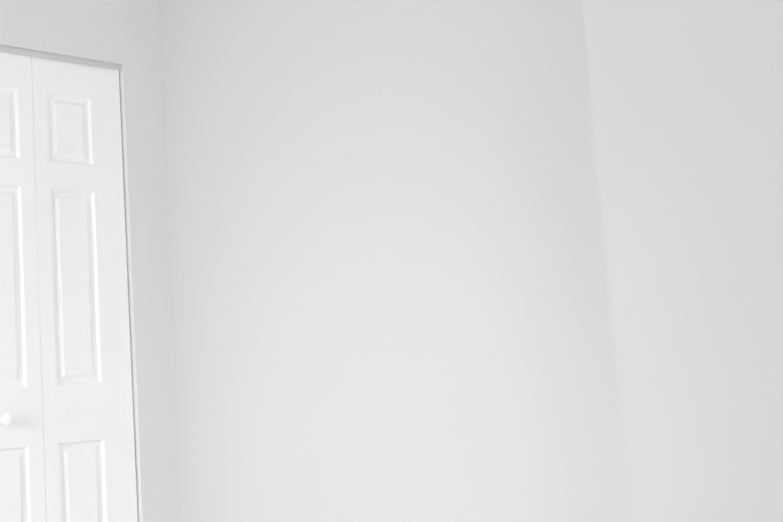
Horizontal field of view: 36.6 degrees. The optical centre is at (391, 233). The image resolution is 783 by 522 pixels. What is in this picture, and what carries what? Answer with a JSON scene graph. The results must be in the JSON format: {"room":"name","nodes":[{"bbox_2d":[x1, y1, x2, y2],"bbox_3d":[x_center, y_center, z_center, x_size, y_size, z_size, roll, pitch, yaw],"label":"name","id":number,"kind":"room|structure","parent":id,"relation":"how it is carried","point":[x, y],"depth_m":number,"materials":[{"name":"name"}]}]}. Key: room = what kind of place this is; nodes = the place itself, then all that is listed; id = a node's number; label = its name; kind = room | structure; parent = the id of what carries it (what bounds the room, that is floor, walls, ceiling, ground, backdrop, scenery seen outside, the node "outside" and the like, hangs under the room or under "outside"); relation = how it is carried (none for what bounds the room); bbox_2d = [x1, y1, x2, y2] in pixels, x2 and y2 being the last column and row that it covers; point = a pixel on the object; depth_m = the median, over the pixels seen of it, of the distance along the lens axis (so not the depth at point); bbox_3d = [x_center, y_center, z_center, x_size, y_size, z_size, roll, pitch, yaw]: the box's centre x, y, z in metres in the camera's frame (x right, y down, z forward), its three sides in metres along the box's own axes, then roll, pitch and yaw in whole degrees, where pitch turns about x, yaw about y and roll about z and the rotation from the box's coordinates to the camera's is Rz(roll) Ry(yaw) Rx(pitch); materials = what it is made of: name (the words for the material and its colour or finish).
{"room":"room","nodes":[
{"label":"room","id":0,"kind":"room"},
{"bbox_2d":[0,0,181,521],"bbox_3d":[-2.002,0.269,2.904,3.422,2.440,0.115,3,-11,-45],"label":"wall","id":1,"kind":"structure","parent":0,"point":[124,34],"depth_m":3.99,"materials":[{"name":"grey paint"}]},
{"bbox_2d":[0,52,45,521],"bbox_3d":[-1.209,0.458,3.600,0.325,2.112,0.076,3,-11,-45],"label":"closet door leaf","id":2,"kind":"structure","parent":1,"relation":"in","point":[22,484],"depth_m":3.71,"materials":[{"name":"white paint"}]},
{"bbox_2d":[0,45,120,70],"bbox_3d":[-1.877,-0.622,3.175,2.623,0.020,0.042,3,-11,-45],"label":"trim","id":3,"kind":"structure","parent":1,"relation":"attached to","point":[31,53],"depth_m":3.92,"materials":[{"name":"silver metal"}]},
{"bbox_2d":[31,57,137,521],"bbox_3d":[-0.993,0.474,3.844,0.325,2.112,0.034,3,-11,-45],"label":"closet door leaf","id":4,"kind":"structure","parent":1,"relation":"in","point":[88,438],"depth_m":3.87,"materials":[{"name":"white paint"}]},
{"bbox_2d":[158,0,631,521],"bbox_3d":[-0.070,0.205,3.471,0.115,2.440,2.052,3,-11,-45],"label":"wall","id":5,"kind":"structure","parent":0,"point":[390,293],"depth_m":3.34,"materials":[{"name":"grey paint"}]},
{"bbox_2d":[582,0,782,521],"bbox_3d":[1.495,-0.144,1.689,0.202,2.440,2.732,3,-11,-45],"label":"wall","id":6,"kind":"structure","parent":0,"point":[687,102],"depth_m":2.42,"materials":[{"name":"grey paint"}]}
]}

